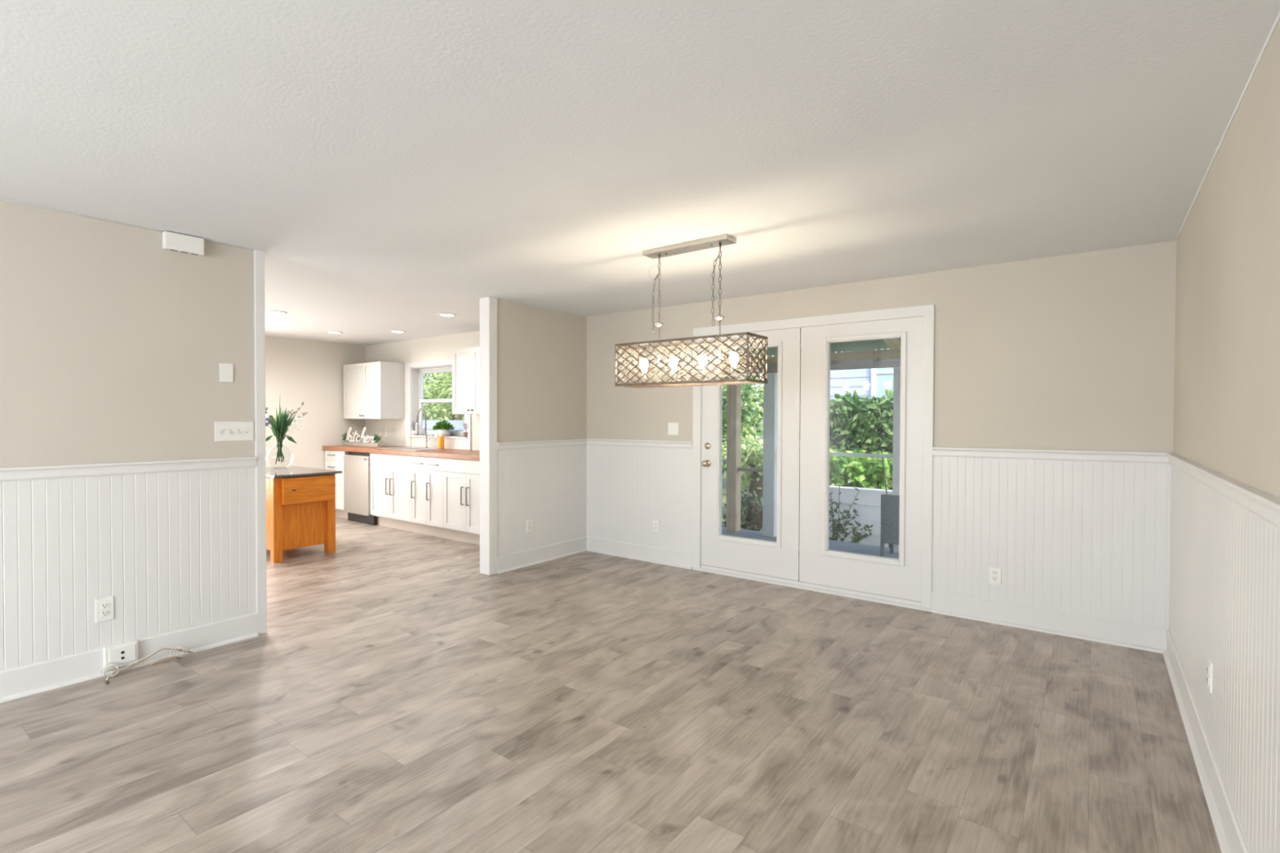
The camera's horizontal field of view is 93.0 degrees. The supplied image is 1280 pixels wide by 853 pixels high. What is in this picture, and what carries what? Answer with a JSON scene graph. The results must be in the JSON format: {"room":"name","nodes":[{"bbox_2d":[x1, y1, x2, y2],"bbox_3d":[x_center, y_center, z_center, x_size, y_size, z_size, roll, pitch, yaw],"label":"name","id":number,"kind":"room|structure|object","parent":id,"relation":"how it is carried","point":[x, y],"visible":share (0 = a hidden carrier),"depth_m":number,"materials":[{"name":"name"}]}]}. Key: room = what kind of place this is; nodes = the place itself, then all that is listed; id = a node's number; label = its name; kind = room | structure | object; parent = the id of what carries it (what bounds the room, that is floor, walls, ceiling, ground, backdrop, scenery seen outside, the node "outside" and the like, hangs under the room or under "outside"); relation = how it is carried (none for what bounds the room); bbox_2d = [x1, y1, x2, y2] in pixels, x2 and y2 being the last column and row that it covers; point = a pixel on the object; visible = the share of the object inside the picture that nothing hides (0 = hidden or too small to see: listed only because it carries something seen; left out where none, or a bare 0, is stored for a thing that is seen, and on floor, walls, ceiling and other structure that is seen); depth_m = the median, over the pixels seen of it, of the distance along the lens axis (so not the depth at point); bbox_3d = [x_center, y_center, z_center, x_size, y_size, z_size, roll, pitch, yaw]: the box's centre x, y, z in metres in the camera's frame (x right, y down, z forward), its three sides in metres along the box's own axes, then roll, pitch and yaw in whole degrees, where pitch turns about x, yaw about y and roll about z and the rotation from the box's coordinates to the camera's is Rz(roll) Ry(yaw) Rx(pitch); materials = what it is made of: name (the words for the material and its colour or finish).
{"room":"dining room","nodes":[
{"label":"dining room","id":0,"kind":"room"},
{"bbox_2d":[0,200,254,467],"bbox_3d":[-4.200,0.132,1.585,0.114,2.440,5.810,1,1,37],"label":"wall","id":1,"kind":"structure","parent":0,"point":[114,342],"depth_m":3.29,"materials":[{"name":"beige paint"}]},
{"bbox_2d":[95,595,114,622],"bbox_3d":[-2.876,0.982,3.263,0.018,0.126,0.076,1,1,37],"label":"wall outlet","id":2,"kind":"object","parent":1,"relation":"attached to","point":[104,606],"visible":1,"depth_m":3.26,"materials":[{"name":"white plastic"}]},
{"bbox_2d":[100,602,109,608],"bbox_3d":[-2.872,0.962,3.260,0.005,0.029,0.034,1,1,37],"label":"receptacle","id":3,"kind":"object","parent":2,"relation":"attached to","point":[103,605],"depth_m":3.26,"materials":[{"name":"white plastic"}]},
{"bbox_2d":[101,609,109,616],"bbox_3d":[-2.872,1.002,3.260,0.005,0.029,0.034,1,1,37],"label":"receptacle","id":4,"kind":"object","parent":2,"relation":"attached to","point":[104,612],"depth_m":3.26,"materials":[{"name":"white plastic"}]},
{"bbox_2d":[102,640,137,671],"bbox_3d":[-2.823,1.244,3.305,0.038,0.124,0.142,1,1,37],"label":"outlet box","id":5,"kind":"object","parent":1,"relation":"attached to","point":[123,654],"visible":0.91,"depth_m":3.29,"materials":[{"name":"white plastic"}]},
{"bbox_2d":[0,198,253,250],"bbox_3d":[-4.116,-1.085,1.577,0.010,0.009,5.620,1,1,37],"label":"caulk line","id":6,"kind":"structure","parent":1,"relation":"attached to","point":[2,199],"depth_m":3.22,"materials":[{"name":"paint"}]},
{"bbox_2d":[0,466,256,671],"bbox_3d":[-4.120,0.735,1.602,0.008,0.955,5.622,1,1,37],"label":"wainscot","id":7,"kind":"structure","parent":1,"relation":"attached to","point":[174,551],"depth_m":3.31,"materials":[{"name":"white wood"}]},
{"bbox_2d":[0,456,257,481],"bbox_3d":[-4.109,0.250,1.588,0.032,0.066,5.622,1,1,37],"label":"chair rail","id":8,"kind":"object","parent":1,"relation":"attached to","point":[14,473],"visible":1,"depth_m":3.29,"materials":[{"name":"white wood"}]},
{"bbox_2d":[0,612,258,702],"bbox_3d":[-4.110,1.279,1.601,0.036,0.146,5.622,1,1,37],"label":"baseboard","id":9,"kind":"structure","parent":1,"relation":"attached to","point":[20,682],"depth_m":3.24,"materials":[{"name":"white wood"}]},
{"bbox_2d":[162,231,204,256],"bbox_3d":[-2.640,-1.055,3.514,0.052,0.100,0.192,1,1,37],"label":"door chime","id":10,"kind":"object","parent":1,"relation":"attached to","point":[174,242],"visible":1,"depth_m":3.49,"materials":[{"name":"white plastic"}]},
{"bbox_2d":[219,363,233,382],"bbox_3d":[-2.528,-0.328,3.713,0.008,0.114,0.072,1,1,37],"label":"blank plate","id":11,"kind":"object","parent":1,"relation":"attached to","point":[226,370],"visible":1,"depth_m":3.71,"materials":[{"name":"white plastic"}]},
{"bbox_2d":[214,421,253,441],"bbox_3d":[-2.503,0.029,3.745,0.018,0.119,0.209,1,1,37],"label":"light switch","id":12,"kind":"object","parent":1,"relation":"attached to","point":[224,431],"visible":1,"depth_m":3.74,"materials":[{"name":"white plastic"}]},
{"bbox_2d":[253,249,266,635],"bbox_3d":[-2.465,0.104,3.902,0.144,2.440,0.056,1,1,37],"label":"trim","id":13,"kind":"structure","parent":1,"relation":"attached to","point":[259,255],"depth_m":3.86,"materials":[{"name":"white wood"}]},
{"bbox_2d":[265,335,365,469],"bbox_3d":[-5.564,0.051,7.053,0.120,2.440,4.882,1,1,37],"label":"wall","id":14,"kind":"structure","parent":0,"point":[298,371],"depth_m":8.32,"materials":[{"name":"paint"}]},
{"bbox_2d":[364,330,479,450],"bbox_3d":[-2.362,0.050,7.809,4.505,2.440,0.160,1,1,37],"label":"wall","id":15,"kind":"structure","parent":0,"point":[436,348],"depth_m":8.30,"materials":[{"name":"paint"}]},
{"bbox_2d":[343,361,404,418],"bbox_3d":[-3.744,-0.490,8.499,0.970,0.768,0.374,1,1,37],"label":"upper cabinet","id":16,"kind":"object","parent":15,"relation":"attached to","point":[375,389],"visible":1,"depth_m":8.28,"materials":[{"name":"white paint"}]},
{"bbox_2d":[384,428,387,436],"bbox_3d":[-3.606,0.089,8.627,0.072,0.116,0.018,1,1,37],"label":"wall outlet","id":17,"kind":"object","parent":15,"relation":"attached to","point":[385,429],"visible":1,"depth_m":8.62,"materials":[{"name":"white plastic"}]},
{"bbox_2d":[405,359,471,449],"bbox_3d":[-2.611,-0.288,7.956,1.400,1.140,0.175,1,1,37],"label":"window","id":18,"kind":"structure","parent":15,"relation":"attached to","point":[415,400],"depth_m":8.21,"materials":[{"name":"white wood"}]},
{"bbox_2d":[411,420,417,435],"bbox_3d":[-3.045,0.016,8.203,0.088,0.203,0.093,0,1,-14],"label":"pot","id":19,"kind":"object","parent":18,"relation":"on","point":[414,431],"visible":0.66,"depth_m":8.18,"materials":[{"name":"white ceramic"}]},
{"bbox_2d":[431,419,454,435],"bbox_3d":[-2.524,0.015,7.806,0.408,0.218,0.214,1,1,37],"label":"herb pot","id":20,"kind":"object","parent":18,"relation":"on","point":[446,431],"visible":0.98,"depth_m":7.75,"materials":[{"name":"white ceramic"}]},
{"bbox_2d":[462,421,468,436],"bbox_3d":[-2.155,0.029,7.539,0.118,0.199,0.077,1,1,37],"label":"pot","id":21,"kind":"object","parent":18,"relation":"on","point":[465,433],"visible":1,"depth_m":7.51,"materials":[{"name":"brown ceramic"}]},
{"bbox_2d":[452,346,479,414],"bbox_3d":[-1.813,-0.526,7.056,0.760,0.765,0.374,1,1,37],"label":"upper cabinet","id":22,"kind":"object","parent":15,"relation":"attached to","point":[465,361],"visible":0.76,"depth_m":7.01,"materials":[{"name":"white paint"}]},
{"bbox_2d":[497,298,586,573],"bbox_3d":[-0.973,0.081,5.875,0.150,2.440,1.277,1,1,37],"label":"wall","id":23,"kind":"structure","parent":0,"point":[542,353],"depth_m":5.82,"materials":[{"name":"beige paint"}]},
{"bbox_2d":[479,297,497,575],"bbox_3d":[-1.347,0.087,5.395,0.134,2.440,0.087,1,1,37],"label":"trim","id":24,"kind":"structure","parent":23,"relation":"attached to","point":[487,305],"depth_m":5.36,"materials":[{"name":"white wood"}]},
{"bbox_2d":[526,519,532,532],"bbox_3d":[-1.043,0.933,5.716,0.018,0.116,0.072,1,1,37],"label":"wall outlet","id":25,"kind":"object","parent":23,"relation":"attached to","point":[529,522],"visible":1,"depth_m":5.71,"materials":[{"name":"white plastic"}]},
{"bbox_2d":[497,444,586,556],"bbox_3d":[-0.918,0.670,5.887,0.008,0.983,1.203,1,1,37],"label":"wainscot","id":26,"kind":"structure","parent":23,"relation":"attached to","point":[545,486],"depth_m":5.83,"materials":[{"name":"white wood"}]},
{"bbox_2d":[497,439,586,449],"bbox_3d":[-0.907,0.169,5.873,0.032,0.070,1.203,1,1,37],"label":"chair rail","id":27,"kind":"object","parent":23,"relation":"attached to","point":[531,444],"visible":1,"depth_m":5.79,"materials":[{"name":"white wood"}]},
{"bbox_2d":[0,516,1221,852],"bbox_3d":[-3.094,1.398,2.809,9.346,0.120,9.072,1,1,37],"label":"floor","id":28,"kind":"structure","parent":0,"point":[397,695],"depth_m":2.69,"materials":[{"name":"grey wood"}]},
{"bbox_2d":[100,662,119,684],"bbox_3d":[-2.784,1.296,3.205,0.119,0.073,0.077,1,1,37],"label":"cable","id":29,"kind":"object","parent":28,"relation":"on","point":[116,665],"visible":1,"depth_m":3.22,"materials":[{"name":"beige plastic"}]},
{"bbox_2d":[108,644,193,674],"bbox_3d":[-2.713,1.290,3.382,0.029,0.081,0.377,1,1,37],"label":"wire bundle","id":30,"kind":"object","parent":28,"relation":"on","point":[183,651],"visible":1,"depth_m":3.43,"materials":[{"name":"beige plastic"}]},
{"bbox_2d":[266,466,342,563],"bbox_3d":[-3.681,0.870,6.285,1.100,0.834,0.651,1,1,37],"label":"kitchen island","id":31,"kind":"object","parent":28,"relation":"on","point":[300,501],"visible":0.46,"depth_m":5.97,"materials":[{"name":"orange wood"}]},
{"bbox_2d":[265,400,307,467],"bbox_3d":[-3.840,0.050,6.499,0.491,0.800,0.259,0,1,10],"label":"flower vase","id":32,"kind":"object","parent":31,"relation":"on","point":[281,425],"visible":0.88,"depth_m":6.49,"materials":[{"name":"clear glass"}]},
{"bbox_2d":[324,449,348,519],"bbox_3d":[-4.019,0.788,8.556,0.550,0.932,0.636,1,1,37],"label":"base cabinet","id":33,"kind":"object","parent":28,"relation":"on","point":[334,460],"visible":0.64,"depth_m":8.29,"materials":[{"name":"white paint"}]},
{"bbox_2d":[322,444,479,460],"bbox_3d":[-2.543,0.316,7.451,4.238,0.053,0.630,1,1,37],"label":"countertop","id":34,"kind":"structure","parent":33,"relation":"on","point":[473,455],"depth_m":7.26,"materials":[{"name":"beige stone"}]},
{"bbox_2d":[342,426,382,447],"bbox_3d":[-3.859,0.139,8.415,0.991,0.266,0.121,1,1,37],"label":"kitchen sign","id":35,"kind":"object","parent":34,"relation":"on","point":[348,437],"visible":1,"depth_m":8.34,"materials":[{"name":"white wood"}]},
{"bbox_2d":[378,446,446,450],"bbox_3d":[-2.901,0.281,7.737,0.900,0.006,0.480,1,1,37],"label":"sink","id":36,"kind":"object","parent":34,"relation":"in","point":[406,448],"visible":1,"depth_m":7.72,"materials":[{"name":"silver metal"}]},
{"bbox_2d":[389,447,413,448],"bbox_3d":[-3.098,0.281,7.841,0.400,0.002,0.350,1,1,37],"label":"basin","id":37,"kind":"object","parent":36,"relation":"in","point":[389,447],"depth_m":7.85,"materials":[{"name":"silver metal"}]},
{"bbox_2d":[403,448,433,449],"bbox_3d":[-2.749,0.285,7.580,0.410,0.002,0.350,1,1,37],"label":"basin","id":38,"kind":"object","parent":36,"relation":"in","point":[405,448],"depth_m":7.58,"materials":[{"name":"silver metal"}]},
{"bbox_2d":[415,408,430,448],"bbox_3d":[-2.824,0.017,7.909,0.267,0.517,0.055,1,1,25],"label":"kitchen faucet","id":39,"kind":"object","parent":34,"relation":"on","point":[420,409],"visible":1,"depth_m":7.89,"materials":[{"name":"silver metal"}]},
{"bbox_2d":[437,432,444,448],"bbox_3d":[-2.520,0.180,7.689,0.085,0.199,0.079,1,1,37],"label":"soap bottle","id":40,"kind":"object","parent":34,"relation":"on","point":[441,439],"visible":1,"depth_m":7.66,"materials":[{"name":"orange"}]},
{"bbox_2d":[342,451,376,524],"bbox_3d":[-3.544,0.798,8.160,0.676,0.927,0.602,1,1,37],"label":"dishwasher","id":41,"kind":"object","parent":28,"relation":"on","point":[356,464],"visible":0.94,"depth_m":7.94,"materials":[{"name":"grey metal"}]},
{"bbox_2d":[348,451,369,455],"bbox_3d":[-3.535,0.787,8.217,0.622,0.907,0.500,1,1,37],"label":"control panel","id":42,"kind":"object","parent":41,"relation":"in","point":[349,452],"depth_m":8.03,"materials":[{"name":"plastic"}]},
{"bbox_2d":[369,453,417,533],"bbox_3d":[-2.919,0.803,7.734,0.935,0.932,0.636,1,1,37],"label":"base cabinet","id":43,"kind":"object","parent":28,"relation":"on","point":[390,475],"visible":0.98,"depth_m":7.50,"materials":[{"name":"white paint"}]},
{"bbox_2d":[410,456,432,535],"bbox_3d":[-2.422,0.810,7.364,0.305,0.932,0.636,1,1,37],"label":"base cabinet","id":44,"kind":"object","parent":28,"relation":"on","point":[418,484],"visible":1,"depth_m":7.15,"materials":[{"name":"white paint"}]},
{"bbox_2d":[426,457,448,538],"bbox_3d":[-2.178,0.813,7.181,0.305,0.932,0.636,1,1,37],"label":"base cabinet","id":45,"kind":"object","parent":28,"relation":"on","point":[434,485],"visible":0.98,"depth_m":6.97,"materials":[{"name":"white paint"}]},
{"bbox_2d":[443,457,479,545],"bbox_3d":[-1.691,0.820,6.817,0.910,0.932,0.636,1,1,37],"label":"base cabinet","id":46,"kind":"object","parent":28,"relation":"on","point":[461,477],"visible":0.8,"depth_m":6.68,"materials":[{"name":"white paint"}]},
{"bbox_2d":[693,564,931,612],"bbox_3d":[1.341,1.296,5.035,2.002,0.048,0.196,1,1,37],"label":"threshold","id":47,"kind":"object","parent":28,"relation":"on","point":[793,584],"visible":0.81,"depth_m":4.88,"materials":[{"name":"white wood"}]},
{"bbox_2d":[0,0,1279,345],"bbox_3d":[-3.054,-1.227,2.773,9.396,0.250,9.212,1,1,37],"label":"ceiling","id":48,"kind":"structure","parent":0,"point":[393,165],"depth_m":2.27,"materials":[{"name":"paint"}]},
{"bbox_2d":[266,310,287,314],"bbox_3d":[-3.653,-1.145,6.107,0.180,0.010,0.180,1,1,37],"label":"recessed light","id":49,"kind":"object","parent":48,"relation":"in","point":[269,311],"visible":1,"depth_m":6.09,"materials":[{"name":"white plastic"}]},
{"bbox_2d":[326,331,342,333],"bbox_3d":[-3.791,-1.166,7.535,0.180,0.010,0.180,1,1,37],"label":"recessed light","id":50,"kind":"object","parent":48,"relation":"in","point":[332,332],"visible":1,"depth_m":7.55,"materials":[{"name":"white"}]},
{"bbox_2d":[389,330,405,333],"bbox_3d":[-2.972,-1.162,7.448,0.180,0.010,0.180,1,1,37],"label":"recessed light","id":51,"kind":"object","parent":48,"relation":"in","point":[394,331],"visible":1,"depth_m":7.46,"materials":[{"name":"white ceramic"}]},
{"bbox_2d":[437,312,456,316],"bbox_3d":[-1.975,-1.142,6.220,0.180,0.010,0.180,1,1,37],"label":"recessed light","id":52,"kind":"object","parent":48,"relation":"in","point":[444,314],"visible":1,"depth_m":6.21,"materials":[{"name":"white plastic"}]},
{"bbox_2d":[614,234,768,387],"bbox_3d":[0.291,-0.678,3.694,0.935,0.852,0.252,1,1,37],"label":"chandelier","id":53,"kind":"object","parent":48,"relation":"hanging from","point":[719,241],"visible":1,"depth_m":3.63,"materials":[{"name":"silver metal"}]},
{"bbox_2d":[640,359,648,378],"bbox_3d":[0.025,-0.373,3.896,0.055,0.129,0.055,1,1,37],"label":"bulb","id":54,"kind":"object","parent":53,"relation":"attached to","point":[645,362],"depth_m":3.88,"materials":[{"name":"beige glass"}]},
{"bbox_2d":[669,356,677,377],"bbox_3d":[0.208,-0.370,3.760,0.055,0.129,0.055,1,1,37],"label":"bulb","id":55,"kind":"object","parent":53,"relation":"attached to","point":[675,359],"depth_m":3.74,"materials":[{"name":"beige glass"}]},
{"bbox_2d":[697,354,706,375],"bbox_3d":[0.375,-0.368,3.635,0.055,0.129,0.055,1,1,37],"label":"bulb","id":56,"kind":"object","parent":53,"relation":"attached to","point":[704,362],"depth_m":3.62,"materials":[{"name":"beige glass"}]},
{"bbox_2d":[728,352,738,374],"bbox_3d":[0.543,-0.366,3.510,0.055,0.129,0.055,1,1,37],"label":"bulb","id":57,"kind":"object","parent":53,"relation":"attached to","point":[735,355],"depth_m":3.49,"materials":[{"name":"beige glass"}]},
{"bbox_2d":[586,240,1176,453],"bbox_3d":[1.382,0.100,5.013,4.841,2.440,0.160,1,1,37],"label":"wall","id":58,"kind":"structure","parent":0,"point":[1072,352],"depth_m":4.07,"materials":[{"name":"beige paint"}]},
{"bbox_2d":[667,422,678,435],"bbox_3d":[0.312,0.022,5.705,0.116,0.116,0.010,1,1,37],"label":"light switch","id":59,"kind":"object","parent":58,"relation":"attached to","point":[673,428],"visible":1,"depth_m":5.71,"materials":[{"name":"white plastic"}]},
{"bbox_2d":[701,327,800,581],"bbox_3d":[0.929,0.227,5.236,0.939,2.079,0.121,1,1,37],"label":"door","id":60,"kind":"structure","parent":58,"relation":"in","point":[780,558],"depth_m":5.13,"materials":[{"name":"white wood"}]},
{"bbox_2d":[692,304,934,608],"bbox_3d":[1.343,0.216,5.032,2.020,2.207,0.178,1,1,37],"label":"door frame","id":61,"kind":"structure","parent":58,"relation":"attached to","point":[927,311],"depth_m":4.55,"materials":[{"name":"white wood"}]},
{"bbox_2d":[799,315,924,602],"bbox_3d":[1.689,0.237,4.698,0.926,2.079,0.061,1,1,37],"label":"door","id":62,"kind":"structure","parent":58,"relation":"in","point":[900,578],"depth_m":4.70,"materials":[{"name":"white wood"}]},
{"bbox_2d":[586,536,1168,653],"bbox_3d":[1.282,1.248,4.979,4.634,0.146,0.036,1,1,37],"label":"baseboard","id":63,"kind":"structure","parent":58,"relation":"attached to","point":[1127,634],"depth_m":4.05,"materials":[{"name":"white wood"}]},
{"bbox_2d":[586,444,1171,628],"bbox_3d":[1.292,0.678,4.982,4.634,1.004,0.008,1,1,37],"label":"wainscot","id":64,"kind":"structure","parent":58,"relation":"attached to","point":[1085,538],"depth_m":4.04,"materials":[{"name":"white wood"}]},
{"bbox_2d":[653,519,659,532],"bbox_3d":[0.157,0.953,5.826,0.072,0.116,0.018,1,1,37],"label":"wall outlet","id":65,"kind":"object","parent":64,"relation":"attached to","point":[655,522],"visible":1,"depth_m":5.82,"materials":[{"name":"white plastic"}]},
{"bbox_2d":[988,566,1001,585],"bbox_3d":[2.418,1.016,4.137,0.074,0.116,0.018,1,1,37],"label":"wall outlet","id":66,"kind":"object","parent":64,"relation":"attached to","point":[994,573],"visible":1,"depth_m":4.13,"materials":[{"name":"white plastic"}]},
{"bbox_2d":[991,570,997,575],"bbox_3d":[2.415,0.996,4.133,0.034,0.029,0.005,1,1,37],"label":"receptacle","id":67,"kind":"object","parent":66,"relation":"attached to","point":[993,572],"depth_m":4.13,"materials":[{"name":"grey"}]},
{"bbox_2d":[991,576,997,581],"bbox_3d":[2.415,1.036,4.133,0.034,0.029,0.005,1,1,37],"label":"receptacle","id":68,"kind":"object","parent":66,"relation":"attached to","point":[993,578],"depth_m":4.13,"materials":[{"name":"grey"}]},
{"bbox_2d":[586,439,1171,463],"bbox_3d":[1.287,0.175,4.965,4.634,0.090,0.032,1,1,37],"label":"chair rail","id":69,"kind":"object","parent":58,"relation":"attached to","point":[1056,455],"visible":0.88,"depth_m":4.03,"materials":[{"name":"white wood"}]},
{"bbox_2d":[1173,20,1279,498],"bbox_3d":[0.534,0.169,-0.015,0.120,2.440,8.912,1,1,37],"label":"wall","id":70,"kind":"structure","parent":0,"point":[1227,384],"depth_m":2.03,"materials":[{"name":"beige paint"}]},
{"bbox_2d":[1162,628,1248,852],"bbox_3d":[0.513,1.314,0.108,0.036,0.146,8.762,1,1,37],"label":"baseboard","id":71,"kind":"structure","parent":70,"relation":"attached to","point":[1230,837],"depth_m":2.32,"materials":[{"name":"white wood"}]},
{"bbox_2d":[1166,453,1279,528],"bbox_3d":[0.518,0.232,0.091,0.032,0.066,8.762,1,1,37],"label":"chair rail","id":72,"kind":"object","parent":70,"relation":"attached to","point":[1266,506],"visible":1,"depth_m":1.89,"materials":[{"name":"white wood"}]},
{"bbox_2d":[1168,465,1279,852],"bbox_3d":[0.526,0.743,0.091,0.008,1.008,8.762,1,1,37],"label":"wainscot","id":73,"kind":"structure","parent":70,"relation":"attached to","point":[1224,595],"depth_m":1.97,"materials":[{"name":"white wood"}]},
{"bbox_2d":[1206,657,1212,693],"bbox_3d":[2.192,0.957,2.334,0.018,0.116,0.072,1,1,37],"label":"wall outlet","id":74,"kind":"object","parent":73,"relation":"attached to","point":[1209,678],"visible":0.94,"depth_m":2.32,"materials":[{"name":"white plastic"}]},
{"bbox_2d":[1175,11,1279,240],"bbox_3d":[1.424,-1.065,1.258,0.010,0.013,5.740,1,1,37],"label":"caulk line","id":75,"kind":"structure","parent":70,"relation":"attached to","point":[1277,19],"depth_m":2.04,"materials":[{"name":"paint"}]},
{"label":"outside","id":76,"kind":"structure","parent":0,"visible":0},
{"bbox_2d":[722,337,901,359],"bbox_3d":[2.161,-1.186,6.131,7.300,0.607,2.568,1,1,37],"label":"porch roof","id":77,"kind":"structure","parent":76,"point":[877,344],"depth_m":7.28,"materials":[{"name":"wood"}]},
{"bbox_2d":[882,337,900,350],"bbox_3d":[2.195,-1.122,5.860,0.090,0.575,2.113,1,1,37],"label":"rafter","id":78,"kind":"object","parent":77,"relation":"attached to","point":[893,344],"visible":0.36,"depth_m":6.57,"materials":[{"name":"brown wood"}]},
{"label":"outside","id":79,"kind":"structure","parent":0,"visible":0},
{"bbox_2d":[721,439,763,531],"bbox_3d":[6.920,1.440,26.006,60.000,0.200,40.078,1,1,37],"label":"ground","id":80,"kind":"structure","parent":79,"point":[723,479],"depth_m":13.76,"materials":[{"name":"beige concrete"}]},
{"bbox_2d":[422,367,464,420],"bbox_3d":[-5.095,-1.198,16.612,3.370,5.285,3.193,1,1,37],"label":"tree","id":81,"kind":"object","parent":80,"relation":"on","point":[442,386],"visible":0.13,"depth_m":16.40,"materials":[{"name":"green plant"}]},
{"bbox_2d":[422,420,464,431],"bbox_3d":[-5.657,0.649,14.962,13.045,1.620,0.050,1,1,37],"label":"fence","id":82,"kind":"object","parent":80,"relation":"on","point":[458,425],"visible":0.04,"depth_m":13.98,"materials":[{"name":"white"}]},
{"bbox_2d":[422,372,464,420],"bbox_3d":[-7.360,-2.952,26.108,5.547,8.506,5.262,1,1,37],"label":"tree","id":83,"kind":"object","parent":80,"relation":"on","point":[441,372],"visible":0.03,"depth_m":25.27,"materials":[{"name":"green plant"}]},
{"bbox_2d":[721,434,763,514],"bbox_3d":[1.847,0.840,10.405,1.124,1.457,0.997,1,1,37],"label":"tree","id":84,"kind":"object","parent":80,"relation":"on","point":[752,456],"visible":0.59,"depth_m":10.26,"materials":[{"name":"green plant"}]},
{"bbox_2d":[721,486,763,531],"bbox_3d":[1.490,1.235,8.732,0.776,0.782,0.777,1,1,37],"label":"bush","id":85,"kind":"object","parent":80,"relation":"on","point":[752,519],"visible":0.48,"depth_m":8.57,"materials":[{"name":"green plant"}]},
{"bbox_2d":[722,357,763,475],"bbox_3d":[1.556,-1.204,12.700,2.922,5.446,2.866,1,1,34],"label":"tree","id":86,"kind":"object","parent":80,"relation":"on","point":[747,414],"visible":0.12,"depth_m":12.13,"materials":[{"name":"green plant"}]},
{"bbox_2d":[722,355,768,444],"bbox_3d":[2.384,-2.653,20.521,5.507,8.124,4.067,1,1,34],"label":"tree","id":87,"kind":"object","parent":80,"relation":"on","point":[767,356],"visible":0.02,"depth_m":20.20,"materials":[{"name":"green plant"}]},
{"bbox_2d":[721,526,898,558],"bbox_3d":[2.104,1.507,6.104,7.100,0.200,2.407,1,1,37],"label":"porch deck","id":88,"kind":"object","parent":80,"relation":"on","point":[868,549],"visible":0.08,"depth_m":7.11,"materials":[{"name":"grey wood"}]},
{"bbox_2d":[726,376,741,532],"bbox_3d":[1.237,0.348,8.005,0.140,2.060,0.140,1,1,37],"label":"porch post","id":89,"kind":"object","parent":88,"relation":"on","point":[733,402],"visible":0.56,"depth_m":7.95,"materials":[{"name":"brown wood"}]},
{"bbox_2d":[737,466,763,472],"bbox_3d":[1.444,0.558,7.853,0.370,0.045,0.060,1,1,37],"label":"rail","id":90,"kind":"object","parent":89,"relation":"attached to","point":[740,468],"visible":0.78,"depth_m":7.83,"materials":[{"name":"grey wood"}]},
{"bbox_2d":[762,372,777,537],"bbox_3d":[1.659,0.353,7.690,0.155,2.060,0.140,1,1,37],"label":"porch post","id":91,"kind":"object","parent":88,"relation":"on","point":[769,504],"visible":0.78,"depth_m":7.63,"materials":[{"name":"white paint"}]},
{"bbox_2d":[722,357,900,374],"bbox_3d":[2.718,-0.717,6.886,7.100,0.100,0.140,1,1,37],"label":"header beam","id":92,"kind":"structure","parent":91,"relation":"on","point":[886,362],"depth_m":7.01,"materials":[{"name":"white wood"}]},
{"bbox_2d":[722,349,900,366],"bbox_3d":[2.743,-0.823,6.917,7.100,0.100,0.040,1,1,37],"label":"fascia board","id":93,"kind":"object","parent":92,"relation":"on","point":[882,353],"visible":0.13,"depth_m":7.09,"materials":[{"name":"brown wood"}]},
{"bbox_2d":[880,493,899,556],"bbox_3d":[2.880,1.060,6.387,0.565,0.692,0.420,1,1,37],"label":"patio chair","id":94,"kind":"object","parent":88,"relation":"on","point":[890,504],"visible":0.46,"depth_m":6.33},
{"bbox_2d":[892,366,900,553],"bbox_3d":[2.899,0.370,6.764,0.130,2.060,0.140,1,1,37],"label":"porch post","id":95,"kind":"object","parent":88,"relation":"on","point":[896,371],"visible":0.38,"depth_m":6.72,"materials":[{"name":"white paint"}]},
{"bbox_2d":[776,450,893,457],"bbox_3d":[2.286,0.327,7.221,1.390,0.040,0.060,1,1,37],"label":"rail","id":96,"kind":"object","parent":95,"relation":"attached to","point":[835,454],"visible":0.56,"depth_m":7.00,"materials":[{"name":"white paint"}]},
{"bbox_2d":[828,485,873,543],"bbox_3d":[2.371,1.163,7.744,1.166,0.851,0.412,1,1,37],"label":"shrub","id":97,"kind":"object","parent":80,"relation":"on","point":[838,527],"visible":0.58,"depth_m":7.60,"materials":[{"name":"green plant"}]},
{"bbox_2d":[828,485,892,546],"bbox_3d":[4.056,1.212,7.058,4.920,0.775,0.180,1,1,37],"label":"wall","id":98,"kind":"structure","parent":80,"relation":"on","point":[868,505],"depth_m":7.85,"materials":[{"name":"white paint"}]},
{"bbox_2d":[829,385,893,489],"bbox_3d":[4.017,0.511,7.916,5.143,2.155,1.140,1,1,37],"label":"hedge","id":99,"kind":"object","parent":80,"relation":"on","point":[872,418],"visible":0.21,"depth_m":8.49,"materials":[{"name":"green plant"}]},
{"bbox_2d":[830,348,893,483],"bbox_3d":[8.603,-1.384,10.409,11.500,5.900,4.000,1,1,37],"label":"house","id":100,"kind":"structure","parent":80,"relation":"on","point":[870,382],"depth_m":11.74,"materials":[{"name":"white"}]},
{"bbox_2d":[880,448,889,547],"bbox_3d":[2.835,0.921,7.003,0.122,1.351,0.020,0,1,15],"label":"stake","id":101,"kind":"object","parent":80,"relation":"on","point":[881,448],"visible":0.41,"depth_m":7.00,"materials":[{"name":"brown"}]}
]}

